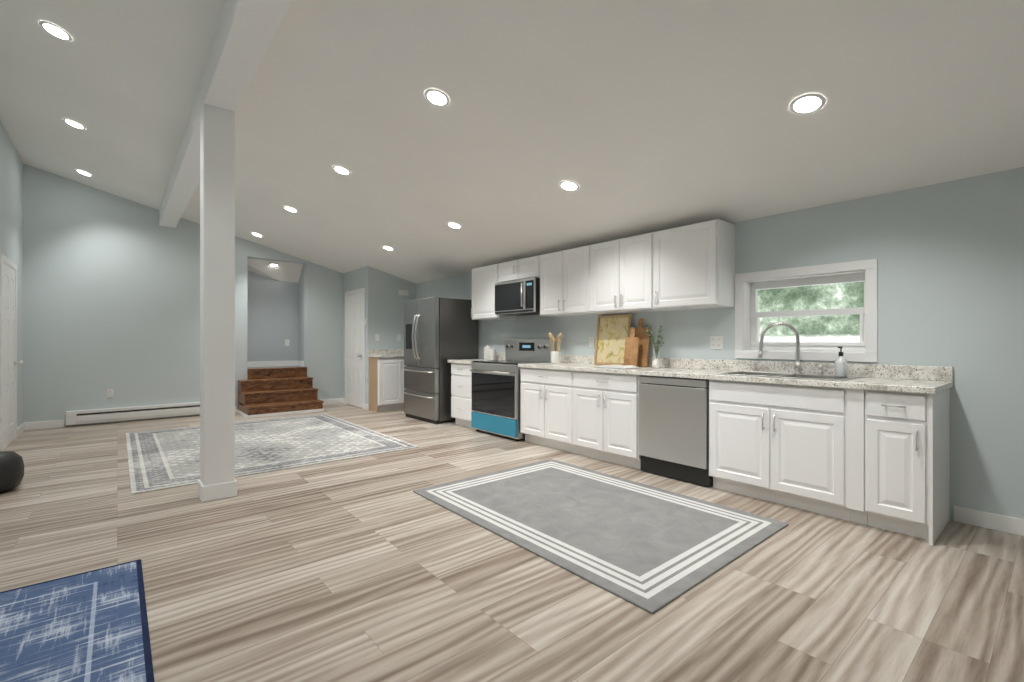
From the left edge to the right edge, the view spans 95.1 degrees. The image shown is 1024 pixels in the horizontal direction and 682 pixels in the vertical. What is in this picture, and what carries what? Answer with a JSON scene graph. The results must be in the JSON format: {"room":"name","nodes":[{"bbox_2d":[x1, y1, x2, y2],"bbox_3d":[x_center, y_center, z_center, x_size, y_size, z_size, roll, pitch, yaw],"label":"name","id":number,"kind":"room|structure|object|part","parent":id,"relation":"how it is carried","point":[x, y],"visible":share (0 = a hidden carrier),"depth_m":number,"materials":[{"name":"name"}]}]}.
{"room":"kitchen","nodes":[
{"label":"kitchen","id":0,"kind":"room"},
{"bbox_2d":[0,121,22,427],"bbox_3d":[-3.373,-0.695,2.376,0.200,3.750,10.180,0,0,-40],"label":"wall","id":1,"kind":"structure","parent":0,"point":[11,205],"depth_m":5.66,"materials":[{"name":"paint"}]},
{"bbox_2d":[0,254,23,450],"bbox_3d":[-5.671,0.130,5.330,0.087,2.100,0.940,0,0,-40],"label":"door","id":2,"kind":"structure","parent":1,"relation":"in","point":[8,352],"depth_m":5.27,"materials":[{"name":"white wood"}]},
{"bbox_2d":[17,423,24,436],"bbox_3d":[-6.223,1.130,5.924,0.013,0.100,0.680,0,0,-40],"label":"baseboard","id":3,"kind":"structure","parent":1,"relation":"attached to","point":[21,428],"depth_m":5.93,"materials":[{"name":"white wood"}]},
{"bbox_2d":[23,163,342,426],"bbox_3d":[-4.817,-0.695,7.684,4.430,3.750,0.200,0,0,-40],"label":"wall","id":4,"kind":"structure","parent":0,"point":[111,291],"depth_m":6.81,"materials":[{"name":"paint"}]},
{"bbox_2d":[25,420,63,429],"bbox_3d":[-6.281,1.130,6.310,0.360,0.100,0.016,0,0,-40],"label":"baseboard","id":5,"kind":"structure","parent":4,"relation":"attached to","point":[56,423],"depth_m":6.30,"materials":[{"name":"white wood"}]},
{"bbox_2d":[107,389,113,396],"bbox_3d":[-5.778,0.750,6.737,0.075,0.118,0.009,0,0,-40],"label":"outlet","id":6,"kind":"object","parent":4,"relation":"attached to","point":[110,392],"visible":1,"depth_m":6.74,"materials":[{"name":"white plastic"}]},
{"bbox_2d":[66,402,199,425],"bbox_3d":[-5.439,1.060,6.979,1.750,0.190,0.074,0,0,-40],"label":"baseboard heater","id":7,"kind":"object","parent":4,"relation":"attached to","point":[76,417],"visible":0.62,"depth_m":6.84,"materials":[{"name":"white metal"}]},
{"bbox_2d":[322,398,343,404],"bbox_3d":[-3.443,1.130,8.699,0.620,0.100,0.016,0,0,-40],"label":"baseboard","id":8,"kind":"structure","parent":4,"relation":"attached to","point":[337,400],"depth_m":8.78,"materials":[{"name":"white wood"}]},
{"bbox_2d":[247,258,303,282],"bbox_3d":[-4.378,-1.221,8.537,1.360,0.598,0.540,0,0,-40],"label":"ceiling","id":9,"kind":"structure","parent":0,"point":[285,272],"depth_m":8.49,"materials":[{"name":"paint"}]},
{"bbox_2d":[247,265,303,361],"bbox_3d":[-4.378,-0.695,8.537,1.360,3.750,0.540,0,0,-40],"label":"wall","id":10,"kind":"structure","parent":0,"point":[275,314],"depth_m":8.63,"materials":[{"name":"paint"}]},
{"bbox_2d":[247,361,303,366],"bbox_3d":[-4.314,0.420,8.460,0.960,0.100,0.340,0,0,-40],"label":"baseboard","id":11,"kind":"structure","parent":10,"relation":"attached to","point":[273,363],"depth_m":8.62,"materials":[{"name":"white wood"}]},
{"bbox_2d":[247,366,303,368],"bbox_3d":[-4.282,0.825,8.422,0.960,0.710,0.439,0,0,-40],"label":"floor","id":12,"kind":"structure","parent":0,"point":[273,367],"depth_m":8.31,"materials":[{"name":"wood"}]},
{"bbox_2d":[343,266,379,407],"bbox_3d":[-2.764,-0.695,8.530,0.200,3.750,1.150,0,0,-40],"label":"wall","id":13,"kind":"structure","parent":0,"point":[367,277],"depth_m":8.11,"materials":[{"name":"paint"}]},
{"bbox_2d":[345,288,364,408],"bbox_3d":[-2.859,0.130,8.417,0.087,2.100,0.900,0,0,-40],"label":"door","id":14,"kind":"structure","parent":13,"relation":"in","point":[354,348],"depth_m":8.40,"materials":[{"name":"white wood"}]},
{"bbox_2d":[380,271,415,349],"bbox_3d":[-2.100,-0.695,8.463,0.710,3.750,0.208,0,0,-40],"label":"wall","id":15,"kind":"structure","parent":0,"point":[384,308],"depth_m":8.32,"materials":[{"name":"paint"}]},
{"bbox_2d":[0,403,1023,681],"bbox_3d":[-1.501,1.230,4.305,5.550,0.100,10.720,0,0,-40],"label":"floor","id":16,"kind":"structure","parent":0,"point":[370,569],"depth_m":2.28,"materials":[{"name":"brown wood"}]},
{"bbox_2d":[0,451,23,492],"bbox_3d":[-4.071,1.024,3.658,0.370,0.304,0.370,0,0,-40],"label":"pouf","id":17,"kind":"object","parent":16,"relation":"on","point":[11,469],"visible":1,"depth_m":3.65,"materials":[{"name":"black leather"}]},
{"bbox_2d":[0,559,154,681],"bbox_3d":[-1.397,1.175,1.052,0.978,0.009,3.010,0,0,-40],"label":"rug","id":18,"kind":"object","parent":16,"relation":"on","point":[91,626],"visible":1,"depth_m":1.90,"materials":[{"name":"blue fabric"}]},
{"bbox_2d":[198,104,236,501],"bbox_3d":[-2.251,-0.282,3.582,0.228,2.925,0.228,0,0,-40],"label":"post","id":19,"kind":"object","parent":16,"relation":"on","point":[217,480],"visible":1,"depth_m":3.50,"materials":[{"name":"white"}]},
{"bbox_2d":[126,414,418,493],"bbox_3d":[-2.969,1.175,5.575,2.480,0.009,3.085,0,0,-40],"label":"living room rug","id":20,"kind":"object","parent":16,"relation":"on","point":[163,459],"visible":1,"depth_m":5.15,"materials":[{"name":"grey fabric"}]},
{"bbox_2d":[237,367,323,417],"bbox_3d":[-3.888,0.825,7.854,1.150,0.710,0.935,0,0,-40],"label":"stairs","id":21,"kind":"structure","parent":16,"relation":"on","point":[265,392],"depth_m":7.76,"materials":[{"name":"brown wood"}]},
{"bbox_2d":[368,349,403,411],"bbox_3d":[-1.991,0.665,8.171,0.910,1.030,0.390,0,0,-40],"label":"base cabinet","id":22,"kind":"object","parent":16,"relation":"on","point":[386,380],"depth_m":7.93,"materials":[{"name":"white wood"}]},
{"bbox_2d":[404,297,477,423],"bbox_3d":[-1.135,0.278,7.173,0.836,1.805,0.945,0,0,-40],"label":"refrigerator","id":23,"kind":"object","parent":16,"relation":"on","point":[439,333],"visible":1,"depth_m":6.82,"materials":[{"name":"silver metal"}]},
{"bbox_2d":[451,363,472,427],"bbox_3d":[-0.474,0.743,6.583,0.639,0.874,0.538,0,0,-40],"label":"base cabinet","id":24,"kind":"object","parent":16,"relation":"on","point":[461,411],"visible":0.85,"depth_m":6.41,"materials":[{"name":"white wood"}]},
{"bbox_2d":[448,352,504,363],"bbox_3d":[-0.482,0.237,6.596,0.636,0.134,0.569,0,0,-40],"label":"countertop","id":25,"kind":"structure","parent":24,"relation":"on","point":[500,356],"depth_m":6.61,"materials":[{"name":"stone"}]},
{"bbox_2d":[484,345,490,358],"bbox_3d":[-0.355,0.161,6.741,0.106,0.206,0.106,0,0,-40],"label":"canister","id":26,"kind":"object","parent":25,"relation":"on","point":[486,348],"visible":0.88,"depth_m":6.70,"materials":[{"name":"white ceramic"}]},
{"bbox_2d":[488,347,495,359],"bbox_3d":[-0.279,0.174,6.635,0.112,0.180,0.112,0,0,-40],"label":"canister","id":27,"kind":"object","parent":25,"relation":"on","point":[492,353],"visible":1,"depth_m":6.59,"materials":[{"name":"white ceramic"}]},
{"bbox_2d":[470,339,552,440],"bbox_3d":[-0.026,0.578,5.991,0.702,1.205,0.904,0,0,-40],"label":"range","id":28,"kind":"object","parent":16,"relation":"on","point":[495,396],"visible":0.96,"depth_m":5.84,"materials":[{"name":"silver metal"}]},
{"bbox_2d":[521,367,577,453],"bbox_3d":[0.576,0.743,5.336,0.639,0.874,0.828,0,0,-40],"label":"base cabinet","id":29,"kind":"object","parent":16,"relation":"on","point":[547,407],"visible":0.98,"depth_m":5.11,"materials":[{"name":"white wood"}]},
{"bbox_2d":[413,459,787,613],"bbox_3d":[0.499,1.174,3.332,1.525,0.011,2.145,0,0,-40],"label":"kitchen rug","id":30,"kind":"object","parent":16,"relation":"on","point":[651,549],"visible":0.96,"depth_m":2.98,"materials":[{"name":"grey fabric"}]},
{"bbox_2d":[574,371,640,468],"bbox_3d":[1.099,0.743,4.715,0.639,0.874,0.793,0,0,-40],"label":"base cabinet","id":31,"kind":"object","parent":16,"relation":"on","point":[606,416],"visible":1,"depth_m":4.50,"materials":[{"name":"white wood"}]},
{"bbox_2d":[639,375,712,486],"bbox_3d":[1.557,0.740,4.154,0.566,0.856,0.638,0,0,-40],"label":"dishwasher","id":32,"kind":"object","parent":16,"relation":"on","point":[673,427],"visible":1,"depth_m":3.94,"materials":[{"name":"silver metal"}]},
{"bbox_2d":[709,380,850,520],"bbox_3d":[2.074,0.743,3.556,0.639,0.874,0.928,0,0,-40],"label":"base cabinet","id":33,"kind":"object","parent":16,"relation":"on","point":[783,444],"visible":0.92,"depth_m":3.32,"materials":[{"name":"white wood"}]},
{"bbox_2d":[518,355,952,393],"bbox_3d":[1.483,0.237,4.263,0.636,0.134,3.635,0,0,-40],"label":"countertop","id":34,"kind":"structure","parent":33,"relation":"on","point":[918,379],"depth_m":3.59,"materials":[{"name":"stone"}]},
{"bbox_2d":[548,333,562,362],"bbox_3d":[0.524,0.081,5.634,0.158,0.366,0.179,0,0,-40],"label":"utensil crock","id":35,"kind":"object","parent":34,"relation":"on","point":[555,356],"visible":1,"depth_m":5.59,"materials":[{"name":"white ceramic"}]},
{"bbox_2d":[594,314,631,364],"bbox_3d":[1.093,-0.009,5.104,0.096,0.548,0.450,0,0,-40],"label":"picture","id":36,"kind":"object","parent":34,"relation":"on","point":[612,332],"visible":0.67,"depth_m":5.11,"materials":[{"name":"brown wood"}]},
{"bbox_2d":[596,365,638,368],"bbox_3d":[1.043,0.253,4.630,0.252,0.023,0.352,0,0,-40],"label":"open book","id":37,"kind":"object","parent":34,"relation":"on","point":[620,366],"visible":1,"depth_m":4.55,"materials":[{"name":"white paper"}]},
{"bbox_2d":[623,328,639,365],"bbox_3d":[1.227,0.063,4.801,0.066,0.401,0.165,0,0,-40],"label":"cutting board","id":38,"kind":"object","parent":34,"relation":"on","point":[631,351],"visible":0.81,"depth_m":4.79,"materials":[{"name":"brown wood"}]},
{"bbox_2d":[635,318,649,366],"bbox_3d":[1.318,0.013,4.849,0.076,0.501,0.230,0,0,-40],"label":"cutting board","id":39,"kind":"object","parent":34,"relation":"on","point":[642,335],"visible":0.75,"depth_m":4.80,"materials":[{"name":"brown wood"}]},
{"bbox_2d":[645,324,663,367],"bbox_3d":[1.408,0.042,4.610,0.170,0.445,0.250,0,0,-40],"label":"potted plant","id":40,"kind":"object","parent":34,"relation":"on","point":[656,363],"visible":1,"depth_m":4.58,"materials":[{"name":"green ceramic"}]},
{"bbox_2d":[758,322,801,373],"bbox_3d":[2.161,0.052,3.766,0.191,0.408,0.287,0,0,-40],"label":"faucet","id":41,"kind":"object","parent":34,"relation":"on","point":[797,361],"visible":1,"depth_m":3.71,"materials":[{"name":"silver metal"}]},
{"bbox_2d":[716,371,862,380],"bbox_3d":[2.093,0.345,3.573,0.519,0.177,0.844,0,0,-40],"label":"double-bowl sink","id":42,"kind":"object","parent":34,"relation":"in","point":[790,375],"visible":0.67,"depth_m":3.59,"materials":[{"name":"silver metal"}]},
{"bbox_2d":[818,365,822,374],"bbox_3d":[2.354,0.218,3.577,0.032,0.075,0.032,0,0,-40],"label":"sprayer","id":43,"kind":"object","parent":42,"relation":"on","point":[820,370],"visible":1,"depth_m":3.56,"materials":[{"name":"silver metal"}]},
{"bbox_2d":[835,347,846,376],"bbox_3d":[2.409,0.153,3.434,0.088,0.224,0.076,0,0,-40],"label":"soap dispenser","id":44,"kind":"object","parent":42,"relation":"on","point":[840,366],"visible":1,"depth_m":3.41,"materials":[{"name":"white"}]},
{"bbox_2d":[847,388,949,545],"bbox_3d":[2.508,0.743,3.042,0.639,0.874,0.414,0,0,-40],"label":"base cabinet","id":45,"kind":"object","parent":16,"relation":"on","point":[907,463],"depth_m":2.85,"materials":[{"name":"white wood"}]},
{"bbox_3d":[2.222,0.743,3.014,0.098,0.874,0.088,0,0,-40],"label":"base cabinet filler","id":46,"kind":"part","parent":45,"relation":"part of","materials":[{"name":"white wood"}]},
{"bbox_2d":[0,0,1023,283],"bbox_3d":[-1.327,-1.759,4.099,5.550,1.508,10.180,0,0,-40],"label":"ceiling","id":47,"kind":"structure","parent":0,"point":[630,118],"depth_m":3.23,"materials":[{"name":"paint"}]},
{"bbox_2d":[39,21,72,40],"bbox_3d":[-3.216,-2.184,3.306,0.171,0.047,0.176,0,0,-40],"label":"recessed light","id":48,"kind":"object","parent":47,"relation":"in","point":[55,30],"visible":1,"depth_m":3.30,"materials":[{"name":"white"}]},
{"bbox_2d":[63,118,85,129],"bbox_3d":[-4.407,-2.184,4.721,0.171,0.047,0.176,0,0,-40],"label":"recessed light","id":49,"kind":"object","parent":47,"relation":"in","point":[74,124],"visible":0.98,"depth_m":4.71,"materials":[{"name":"white plastic"}]},
{"bbox_2d":[75,169,92,176],"bbox_3d":[-5.560,-2.184,6.090,0.171,0.047,0.176,0,0,-40],"label":"recessed light","id":50,"kind":"object","parent":47,"relation":"in","point":[83,172],"visible":1,"depth_m":6.08,"materials":[{"name":"white plastic"}]},
{"bbox_2d":[159,0,291,227],"bbox_3d":[-2.123,-1.874,3.429,0.200,0.259,9.780,0,0,-40],"label":"beam","id":51,"kind":"structure","parent":47,"relation":"attached to","point":[245,33],"depth_m":3.10,"materials":[{"name":"white"}]},
{"bbox_2d":[283,206,297,212],"bbox_3d":[-2.824,-1.679,5.976,0.171,0.047,0.176,0,0,-40],"label":"recessed light","id":52,"kind":"object","parent":47,"relation":"in","point":[290,209],"visible":0.98,"depth_m":5.97,"materials":[{"name":"white"}]},
{"bbox_2d":[332,165,350,174],"bbox_3d":[-1.677,-1.679,4.615,0.171,0.047,0.176,0,0,-40],"label":"recessed light","id":53,"kind":"object","parent":47,"relation":"in","point":[341,170],"visible":1,"depth_m":4.61,"materials":[{"name":"white plastic"}]},
{"bbox_2d":[382,246,393,250],"bbox_3d":[-1.801,-1.349,6.811,0.171,0.047,0.176,0,0,-40],"label":"recessed light","id":54,"kind":"object","parent":47,"relation":"in","point":[388,248],"visible":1,"depth_m":6.80,"materials":[{"name":"white"}]},
{"bbox_2d":[424,89,449,105],"bbox_3d":[-0.517,-1.679,3.238,0.171,0.047,0.176,0,0,-40],"label":"recessed light","id":55,"kind":"object","parent":47,"relation":"in","point":[436,97],"visible":1,"depth_m":3.23,"materials":[{"name":"white plastic"}]},
{"bbox_2d":[447,222,461,228],"bbox_3d":[-0.674,-1.349,5.473,0.171,0.047,0.176,0,0,-40],"label":"recessed light","id":56,"kind":"object","parent":47,"relation":"in","point":[454,225],"visible":1,"depth_m":5.46,"materials":[{"name":"white plastic"}]},
{"bbox_2d":[559,181,578,190],"bbox_3d":[0.499,-1.349,4.080,0.171,0.047,0.176,0,0,-40],"label":"recessed light","id":57,"kind":"object","parent":47,"relation":"in","point":[569,185],"visible":1,"depth_m":4.07,"materials":[{"name":"white plastic"}]},
{"bbox_2d":[789,93,825,113],"bbox_3d":[1.684,-1.349,2.673,0.171,0.047,0.176,0,0,-40],"label":"recessed light","id":58,"kind":"object","parent":47,"relation":"in","point":[808,103],"visible":1,"depth_m":2.66,"materials":[{"name":"white"}]},
{"bbox_2d":[416,167,1023,520],"bbox_3d":[0.719,-0.020,5.822,0.200,2.400,10.180,0,0,-40],"label":"wall","id":59,"kind":"structure","parent":0,"point":[949,255],"depth_m":3.14,"materials":[{"name":"paint"}]},
{"bbox_2d":[471,264,516,320],"bbox_3d":[-0.273,-0.667,6.557,0.364,0.730,0.618,0,0,-40],"label":"upper cabinet","id":60,"kind":"object","parent":59,"relation":"attached to","point":[485,279],"visible":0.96,"depth_m":6.45,"materials":[{"name":"white wood"}]},
{"bbox_2d":[499,255,539,282],"bbox_3d":[0.182,-0.898,6.017,0.364,0.267,0.790,0,0,-40],"label":"upper cabinet","id":61,"kind":"object","parent":59,"relation":"attached to","point":[523,268],"visible":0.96,"depth_m":5.88,"materials":[{"name":"white wood"}]},
{"bbox_2d":[495,277,539,315],"bbox_3d":[0.148,-0.552,5.989,0.451,0.415,0.772,0,0,-40],"label":"microwave","id":62,"kind":"object","parent":61,"relation":"attached to","point":[521,297],"visible":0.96,"depth_m":5.82,"materials":[{"name":"black plastic"}]},
{"bbox_2d":[540,245,601,316],"bbox_3d":[0.691,-0.667,5.412,0.364,0.730,0.786,0,0,-40],"label":"upper cabinet","id":63,"kind":"object","parent":59,"relation":"attached to","point":[565,282],"visible":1,"depth_m":5.28,"materials":[{"name":"white wood"}]},
{"bbox_2d":[589,337,593,346],"bbox_3d":[0.922,0.015,5.418,0.009,0.118,0.075,0,0,-40],"label":"outlet","id":64,"kind":"object","parent":59,"relation":"attached to","point":[591,341],"visible":1,"depth_m":5.42,"materials":[{"name":"white plastic"}]},
{"bbox_2d":[591,232,671,313],"bbox_3d":[1.193,-0.667,4.816,0.364,0.730,0.770,0,0,-40],"label":"upper cabinet","id":65,"kind":"object","parent":59,"relation":"attached to","point":[622,275],"visible":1,"depth_m":4.68,"materials":[{"name":"white wood"}]},
{"bbox_2d":[654,219,734,309],"bbox_3d":[1.643,-0.667,4.282,0.364,0.730,0.622,0,0,-40],"label":"upper cabinet","id":66,"kind":"object","parent":59,"relation":"attached to","point":[694,266],"visible":1,"depth_m":4.12,"materials":[{"name":"white wood"}]},
{"bbox_2d":[710,336,722,348],"bbox_3d":[1.872,0.015,4.289,0.009,0.118,0.118,0,0,-40],"label":"outlet","id":67,"kind":"object","parent":59,"relation":"attached to","point":[716,342],"visible":1,"depth_m":4.29,"materials":[{"name":"white plastic"}]},
{"bbox_2d":[735,259,877,361],"bbox_3d":[2.384,-0.220,3.831,0.218,0.746,1.016,0,0,-40],"label":"window unit","id":68,"kind":"structure","parent":59,"relation":"in","point":[748,286],"depth_m":3.79,"materials":[{"name":"white"}]},
{"bbox_2d":[954,506,1023,535],"bbox_3d":[3.333,1.130,2.553,0.013,0.100,1.353,0,0,-40],"label":"baseboard","id":69,"kind":"structure","parent":59,"relation":"attached to","point":[998,522],"depth_m":2.94,"materials":[{"name":"white wood"}]},
{"label":"outside","id":70,"kind":"structure","parent":0,"visible":0},
{"bbox_2d":[758,281,863,341],"bbox_3d":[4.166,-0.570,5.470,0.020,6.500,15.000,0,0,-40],"label":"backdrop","id":71,"kind":"structure","parent":70,"point":[785,298],"depth_m":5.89,"materials":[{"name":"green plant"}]}
]}

